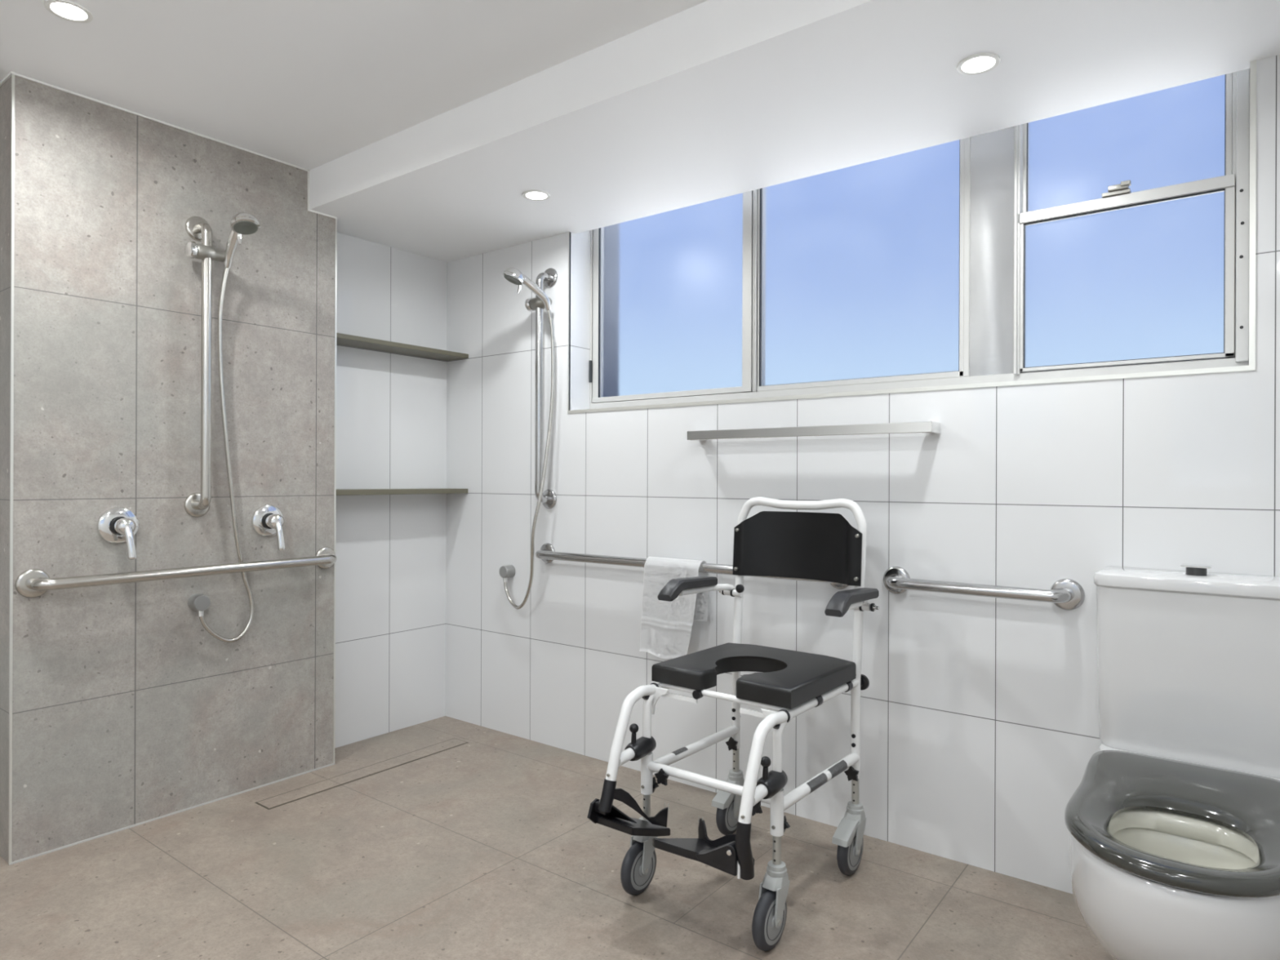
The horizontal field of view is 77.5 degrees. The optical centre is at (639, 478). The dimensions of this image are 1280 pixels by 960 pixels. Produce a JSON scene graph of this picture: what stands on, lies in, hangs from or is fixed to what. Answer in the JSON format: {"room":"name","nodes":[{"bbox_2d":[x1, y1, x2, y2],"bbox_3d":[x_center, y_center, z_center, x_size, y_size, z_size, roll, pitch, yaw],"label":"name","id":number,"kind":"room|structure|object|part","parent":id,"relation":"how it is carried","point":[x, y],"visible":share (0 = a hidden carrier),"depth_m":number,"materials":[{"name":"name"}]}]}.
{"room":"accessible bathroom","nodes":[
{"label":"accessible bathroom","id":0,"kind":"room"},
{"bbox_2d":[0,0,707,169],"bbox_3d":[-1.503,-1.177,1.100,4.850,0.100,3.238,0,0,37],"label":"ceiling","id":1,"kind":"structure","parent":0,"point":[306,84],"depth_m":2.11,"materials":[{"name":"white paint"}]},
{"bbox_2d":[0,71,13,86],"bbox_3d":[-2.321,-1.128,2.654,1.464,0.005,0.005,0,0,37],"label":"trim","id":2,"kind":"structure","parent":1,"relation":"attached to","point":[9,75],"depth_m":2.24,"materials":[{"name":"white"}]},
{"bbox_2d":[44,0,93,22],"bbox_3d":[-1.373,-1.124,1.918,0.096,0.004,0.096,0,0,37],"label":"recessed light","id":3,"kind":"object","parent":1,"relation":"in","point":[66,10],"visible":1,"depth_m":1.92,"materials":[{"name":"white plastic"}]},
{"bbox_2d":[50,2,86,20],"bbox_3d":[-1.373,-1.125,1.918,0.071,0.003,0.071,0,0,37],"label":"diffuser","id":4,"kind":"object","parent":3,"relation":"attached to","point":[65,11],"depth_m":1.91,"materials":[{"name":"white plastic"}]},
{"bbox_2d":[334,232,447,748],"bbox_3d":[-1.125,-0.176,3.388,0.120,2.500,0.662,0,0,37],"label":"wall","id":5,"kind":"structure","parent":0,"point":[391,407],"depth_m":3.38,"materials":[{"name":"white tile"}]},
{"bbox_2d":[336,488,467,495],"bbox_3d":[-1.016,0.053,3.310,0.150,0.021,0.650,0,0,37],"label":"wall shelf","id":6,"kind":"object","parent":5,"relation":"attached to","point":[410,491],"visible":0.76,"depth_m":3.24,"materials":[{"name":"grey"}]},
{"bbox_2d":[336,333,468,360],"bbox_3d":[-1.014,-0.543,3.310,0.150,0.018,0.650,0,0,37],"label":"wall shelf","id":7,"kind":"object","parent":5,"relation":"attached to","point":[344,340],"visible":0.76,"depth_m":3.28,"materials":[{"name":"grey"}]},
{"bbox_2d":[0,715,1114,959],"bbox_3d":[-1.205,1.134,1.502,4.850,0.120,4.250,0,0,37],"label":"floor","id":8,"kind":"structure","parent":0,"point":[486,847],"depth_m":2.11,"materials":[{"name":"tile"}]},
{"bbox_2d":[0,75,335,862],"bbox_3d":[-1.557,-0.178,2.692,0.279,2.500,0.988,0,0,37],"label":"wall pier","id":9,"kind":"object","parent":8,"relation":"on","point":[127,711],"visible":0.7,"depth_m":2.49,"materials":[{"name":"stone"}]},
{"bbox_2d":[8,74,14,865],"bbox_3d":[-1.746,-0.028,2.216,0.006,2.199,0.006,0,0,37],"label":"trim","id":10,"kind":"structure","parent":9,"relation":"attached to","point":[12,197],"depth_m":2.21,"materials":[{"name":"silver metal"}]},
{"bbox_2d":[96,506,138,559],"bbox_3d":[-1.547,0.163,2.393,0.102,0.155,0.113,0,0,37],"label":"shower mixer","id":11,"kind":"object","parent":9,"relation":"attached to","point":[117,525],"visible":1,"depth_m":2.39,"materials":[{"name":"silver metal"}]},
{"bbox_3d":[-1.529,0.180,2.380,0.057,0.122,0.037,0,0,37],"label":"lever","id":12,"kind":"part","parent":11,"relation":"part of","materials":[{"name":"silver metal"}]},
{"bbox_2d":[13,71,309,171],"bbox_3d":[-1.474,-1.124,2.562,0.005,0.005,0.878,0,0,37],"label":"trim","id":13,"kind":"structure","parent":9,"relation":"attached to","point":[15,73],"depth_m":2.49,"materials":[{"name":"white"}]},
{"bbox_2d":[9,763,334,865],"bbox_3d":[-1.449,1.070,2.607,0.004,0.005,0.988,0,0,37],"label":"trim","id":14,"kind":"structure","parent":9,"relation":"attached to","point":[331,764],"depth_m":2.52,"materials":[{"name":"silver metal"}]},
{"bbox_2d":[15,546,336,598],"bbox_3d":[-1.411,0.295,2.587,0.084,0.085,0.980,0,0,37],"label":"grab rail","id":15,"kind":"object","parent":9,"relation":"attached to","point":[31,583],"visible":1,"depth_m":2.43,"materials":[{"name":"grey metal"}]},
{"bbox_2d":[187,593,210,613],"bbox_3d":[-1.431,0.406,2.591,0.047,0.060,0.053,0,0,37],"label":"outlet","id":16,"kind":"object","parent":9,"relation":"attached to","point":[200,602],"visible":1,"depth_m":2.58,"materials":[{"name":"grey metal"}]},
{"bbox_2d":[184,216,224,517],"bbox_3d":[-1.412,-0.365,2.578,0.088,0.982,0.117,0,0,37],"label":"shower rail","id":17,"kind":"object","parent":9,"relation":"attached to","point":[196,504],"visible":1,"depth_m":2.56,"materials":[{"name":"grey metal"}]},
{"bbox_3d":[-1.424,-0.727,2.531,0.052,0.052,0.026,0,0,37],"label":"knob","id":18,"kind":"part","parent":17,"relation":"part of","materials":[{"name":"silver metal"}]},
{"bbox_2d":[197,212,260,642],"bbox_3d":[-1.292,-0.144,2.593,0.238,1.385,0.188,0,0,37],"label":"handheld shower hose","id":19,"kind":"object","parent":17,"relation":"attached to","point":[242,224],"visible":0.97,"depth_m":2.62,"materials":[{"name":"silver metal"}]},
{"bbox_3d":[-1.308,-0.759,2.569,0.138,0.142,0.032,0,0,41],"label":"handle","id":20,"kind":"part","parent":19,"relation":"part of","materials":[{"name":"silver metal"}]},
{"bbox_3d":[-1.277,-0.769,2.542,0.019,0.047,0.016,0,0,37],"label":"spray lever","id":21,"kind":"part","parent":19,"relation":"part of","materials":[{"name":"silver metal"}]},
{"bbox_3d":[-1.245,-0.793,2.518,0.068,0.028,0.073,0,0,37],"label":"nozzle plate","id":22,"kind":"part","parent":19,"relation":"part of","materials":[{"name":"grey"}]},
{"bbox_2d":[251,504,284,550],"bbox_3d":[-1.266,0.168,2.762,0.102,0.155,0.113,0,0,37],"label":"shower mixer","id":23,"kind":"object","parent":9,"relation":"attached to","point":[267,521],"visible":1,"depth_m":2.75,"materials":[{"name":"silver metal"}]},
{"bbox_3d":[-1.300,0.147,2.788,0.016,0.113,0.113,0,0,37],"label":"plate","id":24,"kind":"part","parent":23,"relation":"part of","materials":[{"name":"silver metal"}]},
{"bbox_3d":[-1.248,0.185,2.748,0.057,0.122,0.035,0,0,37],"label":"lever","id":25,"kind":"part","parent":23,"relation":"part of","materials":[{"name":"silver metal"}]},
{"bbox_2d":[309,209,337,218],"bbox_3d":[-1.174,-0.980,2.955,0.005,0.005,0.110,0,0,37],"label":"trim","id":26,"kind":"structure","parent":9,"relation":"attached to","point":[311,211],"depth_m":2.95,"materials":[{"name":"white metal"}]},
{"bbox_2d":[333,218,337,763],"bbox_3d":[-1.148,0.046,3.000,0.006,2.056,0.006,0,0,37],"label":"trim","id":27,"kind":"structure","parent":9,"relation":"attached to","point":[335,263],"depth_m":3.00,"materials":[{"name":"silver metal"}]},
{"bbox_2d":[254,737,468,809],"bbox_3d":[-0.987,1.074,2.946,0.090,0.002,0.835,0,0,37],"label":"floor drain","id":28,"kind":"object","parent":8,"relation":"on","point":[318,787],"visible":1,"depth_m":2.89,"materials":[{"name":"brown"}]},
{"bbox_2d":[586,497,879,951],"bbox_3d":[0.261,0.567,2.108,0.532,1.024,0.700,0,0,39],"label":"chair","id":29,"kind":"object","parent":8,"relation":"on","point":[817,546],"visible":1,"depth_m":2.09,"materials":[{"name":"white metal"}]},
{"bbox_2d":[597,778,617,813],"bbox_3d":[-0.081,0.785,1.979,0.034,0.080,0.052,0,0,39],"label":"socket","id":30,"kind":"object","parent":29,"relation":"attached to","point":[609,793],"depth_m":1.97,"materials":[{"name":"black plastic"}]},
{"bbox_3d":[-0.017,0.675,2.058,0.014,0.038,0.015,0,0,39],"label":"lever","id":31,"kind":"part","parent":29,"relation":"part of","materials":[{"name":"black plastic"}]},
{"bbox_3d":[0.017,0.870,2.101,0.020,0.096,0.020,0,0,39],"label":"telescopic leg","id":32,"kind":"part","parent":29,"relation":"part of","materials":[{"name":"silver metal"}]},
{"bbox_3d":[0.036,0.637,2.123,0.022,0.173,0.078,0,0,39],"label":"post","id":33,"kind":"part","parent":29,"relation":"part of","materials":[{"name":"white metal"}]},
{"bbox_3d":[0.028,0.811,2.112,0.042,0.043,0.022,0,0,39],"label":"star knob","id":34,"kind":"part","parent":29,"relation":"part of","materials":[{"name":"black plastic"}]},
{"bbox_3d":[0.059,0.763,2.046,0.043,0.042,0.022,0,0,39],"label":"star knob","id":35,"kind":"part","parent":29,"relation":"part of","materials":[{"name":"black plastic"}]},
{"bbox_3d":[0.156,0.767,2.274,0.027,0.028,0.434,0,0,39],"label":"rail","id":36,"kind":"part","parent":29,"relation":"part of","materials":[{"name":"white metal"}]},
{"bbox_3d":[0.149,0.555,2.055,0.023,0.023,0.018,0,0,39],"label":"seat knob","id":37,"kind":"part","parent":29,"relation":"part of","materials":[{"name":"black plastic"}]},
{"bbox_3d":[0.283,0.809,2.436,0.042,0.042,0.022,0,0,39],"label":"star knob","id":38,"kind":"part","parent":29,"relation":"part of","materials":[{"name":"black plastic"}]},
{"bbox_3d":[0.294,0.865,2.448,0.020,0.110,0.020,0,0,39],"label":"telescopic leg","id":39,"kind":"part","parent":29,"relation":"part of","materials":[{"name":"silver metal"}]},
{"bbox_3d":[0.304,0.335,2.429,0.026,0.026,0.012,0,0,39],"label":"knob","id":40,"kind":"part","parent":29,"relation":"part of","materials":[{"name":"black plastic"}]},
{"bbox_2d":[735,820,754,879],"bbox_3d":[0.230,0.812,1.748,0.035,0.127,0.051,0,0,39],"label":"socket","id":41,"kind":"object","parent":29,"relation":"attached to","point":[744,864],"depth_m":1.73,"materials":[{"name":"black plastic"}]},
{"bbox_3d":[0.319,0.520,2.168,0.416,0.046,0.401,0,0,39],"label":"seat","id":42,"kind":"part","parent":29,"relation":"part of","materials":[{"name":"black plastic"}]},
{"bbox_3d":[0.272,0.771,1.877,0.042,0.042,0.022,0,0,39],"label":"star knob","id":43,"kind":"part","parent":29,"relation":"part of","materials":[{"name":"black plastic"}]},
{"bbox_3d":[0.285,0.676,1.817,0.014,0.038,0.015,0,0,39],"label":"lever","id":44,"kind":"part","parent":29,"relation":"part of","materials":[{"name":"black plastic"}]},
{"bbox_3d":[0.319,0.872,1.860,0.020,0.096,0.020,0,0,39],"label":"telescopic leg","id":45,"kind":"part","parent":29,"relation":"part of","materials":[{"name":"silver metal"}]},
{"bbox_3d":[0.337,0.638,1.882,0.022,0.173,0.078,0,0,39],"label":"post","id":46,"kind":"part","parent":29,"relation":"part of","materials":[{"name":"white metal"}]},
{"bbox_3d":[0.330,0.812,1.871,0.042,0.043,0.022,0,0,39],"label":"star knob","id":47,"kind":"part","parent":29,"relation":"part of","materials":[{"name":"black plastic"}]},
{"bbox_3d":[0.458,0.440,2.342,0.418,0.769,0.063,0,0,39],"label":"frame","id":48,"kind":"part","parent":29,"relation":"part of","materials":[{"name":"white metal"}]},
{"bbox_3d":[0.457,0.768,2.033,0.027,0.028,0.434,0,0,39],"label":"rail","id":49,"kind":"part","parent":29,"relation":"part of","materials":[{"name":"white metal"}]},
{"bbox_3d":[0.463,0.562,2.039,0.023,0.026,0.420,0,0,39],"label":"seat rail","id":50,"kind":"part","parent":29,"relation":"part of","materials":[{"name":"white metal"}]},
{"bbox_3d":[0.585,0.810,2.195,0.042,0.042,0.022,0,0,39],"label":"star knob","id":51,"kind":"part","parent":29,"relation":"part of","materials":[{"name":"black plastic"}]},
{"bbox_3d":[0.596,0.866,2.207,0.020,0.110,0.020,0,0,39],"label":"telescopic leg","id":52,"kind":"part","parent":29,"relation":"part of","materials":[{"name":"silver metal"}]},
{"bbox_3d":[0.616,0.569,2.225,0.044,0.044,0.027,0,0,39],"label":"knob","id":53,"kind":"part","parent":29,"relation":"part of","materials":[{"name":"black plastic"}]},
{"bbox_2d":[1064,563,1279,959],"bbox_3d":[1.096,0.641,1.597,0.404,0.884,0.807,0,0,37],"label":"toilet","id":54,"kind":"object","parent":8,"relation":"on","point":[1173,824],"visible":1,"depth_m":1.69,"materials":[{"name":"white ceramic"}]},
{"bbox_3d":[1.034,0.641,1.517,0.380,0.038,0.605,0,0,37],"label":"seat","id":55,"kind":"part","parent":54,"relation":"part of","materials":[{"name":"grey plastic"}]},
{"bbox_3d":[1.084,0.873,1.582,0.394,0.420,0.746,0,0,37],"label":"bowl","id":56,"kind":"part","parent":54,"relation":"part of","materials":[{"name":"white ceramic"}]},
{"bbox_3d":[1.287,0.240,1.845,0.404,0.035,0.183,0,0,37],"label":"cistern lid","id":57,"kind":"part","parent":54,"relation":"part of","materials":[{"name":"white ceramic"}]},
{"bbox_2d":[309,0,1279,262],"bbox_3d":[0.230,-1.174,2.315,3.570,0.394,0.797,0,0,37],"label":"ceiling","id":58,"kind":"structure","parent":0,"point":[708,100],"depth_m":2.09,"materials":[{"name":"white paint"}]},
{"bbox_2d":[307,170,309,211],"bbox_3d":[-1.209,-1.052,2.909,0.005,0.148,0.005,0,0,37],"label":"trim","id":59,"kind":"structure","parent":58,"relation":"attached to","point":[308,171],"depth_m":2.91,"materials":[{"name":"white"}]},
{"bbox_2d":[522,190,550,200],"bbox_3d":[-0.357,-0.977,2.752,0.096,0.004,0.096,0,0,37],"label":"recessed light","id":60,"kind":"object","parent":58,"relation":"in","point":[535,195],"visible":1,"depth_m":2.75,"materials":[{"name":"white plastic"}]},
{"bbox_2d":[525,191,546,199],"bbox_3d":[-0.357,-0.977,2.752,0.071,0.003,0.071,0,0,37],"label":"diffuser","id":61,"kind":"object","parent":60,"relation":"attached to","point":[529,195],"depth_m":2.75,"materials":[{"name":"white"}]},
{"bbox_2d":[956,53,1000,75],"bbox_3d":[0.794,-0.973,1.873,0.096,0.004,0.096,0,0,37],"label":"recessed light","id":62,"kind":"object","parent":58,"relation":"in","point":[981,63],"visible":1,"depth_m":1.87,"materials":[{"name":"white plastic"}]},
{"bbox_2d":[962,56,995,72],"bbox_3d":[0.794,-0.973,1.873,0.071,0.003,0.071,0,0,37],"label":"diffuser","id":63,"kind":"object","parent":62,"relation":"attached to","point":[970,64],"depth_m":1.87,"materials":[{"name":"white plastic"}]},
{"bbox_2d":[445,54,1279,893],"bbox_3d":[0.528,-0.170,2.712,3.570,2.500,0.270,0,0,37],"label":"wall","id":64,"kind":"structure","parent":0,"point":[980,715],"depth_m":2.40,"materials":[{"name":"white tile"}]},
{"bbox_2d":[498,564,515,580],"bbox_3d":[-0.556,0.392,3.339,0.053,0.060,0.047,0,0,37],"label":"outlet","id":65,"kind":"object","parent":64,"relation":"attached to","point":[508,571],"visible":1,"depth_m":3.32,"materials":[{"name":"grey metal"}]},
{"bbox_2d":[524,267,557,508],"bbox_3d":[-0.392,-0.365,3.190,0.117,0.973,0.088,0,0,37],"label":"shower rail","id":66,"kind":"object","parent":64,"relation":"attached to","point":[548,278],"visible":0.9,"depth_m":3.16,"materials":[{"name":"silver metal"}]},
{"bbox_2d":[502,267,555,608],"bbox_3d":[-0.510,-0.135,3.161,0.304,1.341,0.226,0,0,37],"label":"handset","id":67,"kind":"object","parent":66,"relation":"attached to","point":[513,275],"visible":1,"depth_m":3.13,"materials":[{"name":"silver metal"}]},
{"bbox_3d":[-0.487,-0.761,3.052,0.071,0.032,0.068,0,0,37],"label":"nozzle plate","id":68,"kind":"part","parent":67,"relation":"part of","materials":[{"name":"grey"}]},
{"bbox_3d":[-0.464,-0.738,3.085,0.020,0.047,0.019,0,0,37],"label":"spray lever","id":69,"kind":"part","parent":67,"relation":"part of","materials":[{"name":"silver metal"}]},
{"bbox_3d":[-0.415,-0.729,3.099,0.150,0.138,0.037,0,0,-27],"label":"handle","id":70,"kind":"part","parent":67,"relation":"part of","materials":[{"name":"silver metal"}]},
{"bbox_3d":[-0.438,-0.698,3.203,0.026,0.052,0.052,0,0,37],"label":"knob","id":71,"kind":"part","parent":66,"relation":"part of","materials":[{"name":"silver metal"}]},
{"bbox_2d":[567,231,570,410],"bbox_3d":[-0.281,-0.625,3.165,0.005,0.708,0.010,0,0,37],"label":"trim","id":72,"kind":"structure","parent":64,"relation":"attached to","point":[569,239],"depth_m":3.16,"materials":[{"name":"silver metal"}]},
{"bbox_2d":[535,542,848,589],"bbox_3d":[0.098,0.301,2.816,1.330,0.086,0.084,0,0,37],"label":"grab rail","id":73,"kind":"object","parent":64,"relation":"attached to","point":[547,553],"visible":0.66,"depth_m":2.90,"materials":[{"name":"silver metal"}]},
{"bbox_2d":[639,556,708,658],"bbox_3d":[0.116,0.449,2.761,0.245,0.344,0.073,0,0,37],"label":"towel","id":74,"kind":"object","parent":73,"relation":"hanging from","point":[666,626],"visible":0.83,"depth_m":2.75,"materials":[{"name":"white fabric"}]},
{"bbox_2d":[687,421,940,440],"bbox_3d":[0.511,-0.146,2.506,0.824,0.031,0.078,0,0,37],"label":"shelf","id":75,"kind":"object","parent":64,"relation":"attached to","point":[929,427],"visible":1,"depth_m":2.43,"materials":[{"name":"silver metal"}]},
{"bbox_2d":[567,364,1255,413],"bbox_3d":[0.574,-0.262,2.510,2.158,0.012,0.011,0,0,37],"label":"trim","id":76,"kind":"structure","parent":64,"relation":"attached to","point":[1251,367],"depth_m":2.26,"materials":[{"name":"silver metal"}]},
{"bbox_2d":[589,68,1249,408],"bbox_3d":[0.658,-0.773,2.624,2.142,1.012,0.094,0,0,37],"label":"window","id":77,"kind":"structure","parent":64,"relation":"in","point":[1113,237],"depth_m":2.37,"materials":[{"name":"glass"}]},
{"bbox_3d":[0.111,-0.795,3.047,0.672,0.933,0.004,0,0,37],"label":"pane","id":78,"kind":"part","parent":77,"relation":"part of","materials":[{"name":"clear glass"}]},
{"bbox_3d":[0.111,-0.785,3.043,0.740,0.953,0.043,0,0,37],"label":"sash","id":79,"kind":"part","parent":77,"relation":"part of","materials":[{"name":"silver metal"}]},
{"bbox_3d":[0.700,-0.781,2.598,0.695,0.955,0.044,0,0,37],"label":"sash","id":80,"kind":"part","parent":77,"relation":"part of","materials":[{"name":"glass"}]},
{"bbox_3d":[0.700,-0.791,2.601,0.672,0.936,0.004,0,0,37],"label":"pane","id":81,"kind":"part","parent":77,"relation":"part of","materials":[{"name":"clear glass"}]},
{"bbox_3d":[1.028,-0.780,2.327,0.123,0.955,0.008,0,0,37],"label":"infill panel","id":82,"kind":"part","parent":77,"relation":"part of","materials":[{"name":"silver metal"}]},
{"bbox_3d":[1.283,-0.520,2.139,0.461,0.413,0.004,0,0,37],"label":"pane","id":83,"kind":"part","parent":77,"relation":"part of","materials":[{"name":"clear glass"}]},
{"bbox_3d":[1.303,-0.997,2.162,0.461,0.520,0.004,0,0,37],"label":"pane","id":84,"kind":"part","parent":77,"relation":"part of","materials":[{"name":"clear glass"}]},
{"bbox_3d":[1.282,-0.529,2.134,0.496,0.451,0.035,0,0,37],"label":"sash","id":85,"kind":"part","parent":77,"relation":"part of","materials":[{"name":"silver metal"}]},
{"bbox_3d":[1.302,-0.997,2.161,0.489,0.520,0.030,0,0,37],"label":"sash","id":86,"kind":"part","parent":77,"relation":"part of","materials":[{"name":"silver metal"}]},
{"bbox_2d":[883,566,1084,609],"bbox_3d":[0.914,0.301,2.192,0.533,0.083,0.084,0,0,37],"label":"grab rail","id":87,"kind":"object","parent":64,"relation":"attached to","point":[1064,593],"visible":1,"depth_m":2.12,"materials":[{"name":"silver metal"}]},
{"bbox_2d":[1248,60,1256,365],"bbox_3d":[1.428,-0.618,1.859,0.012,0.708,0.011,0,0,37],"label":"trim","id":88,"kind":"structure","parent":64,"relation":"attached to","point":[1252,64],"depth_m":1.85,"materials":[{"name":"silver metal"}]}
]}

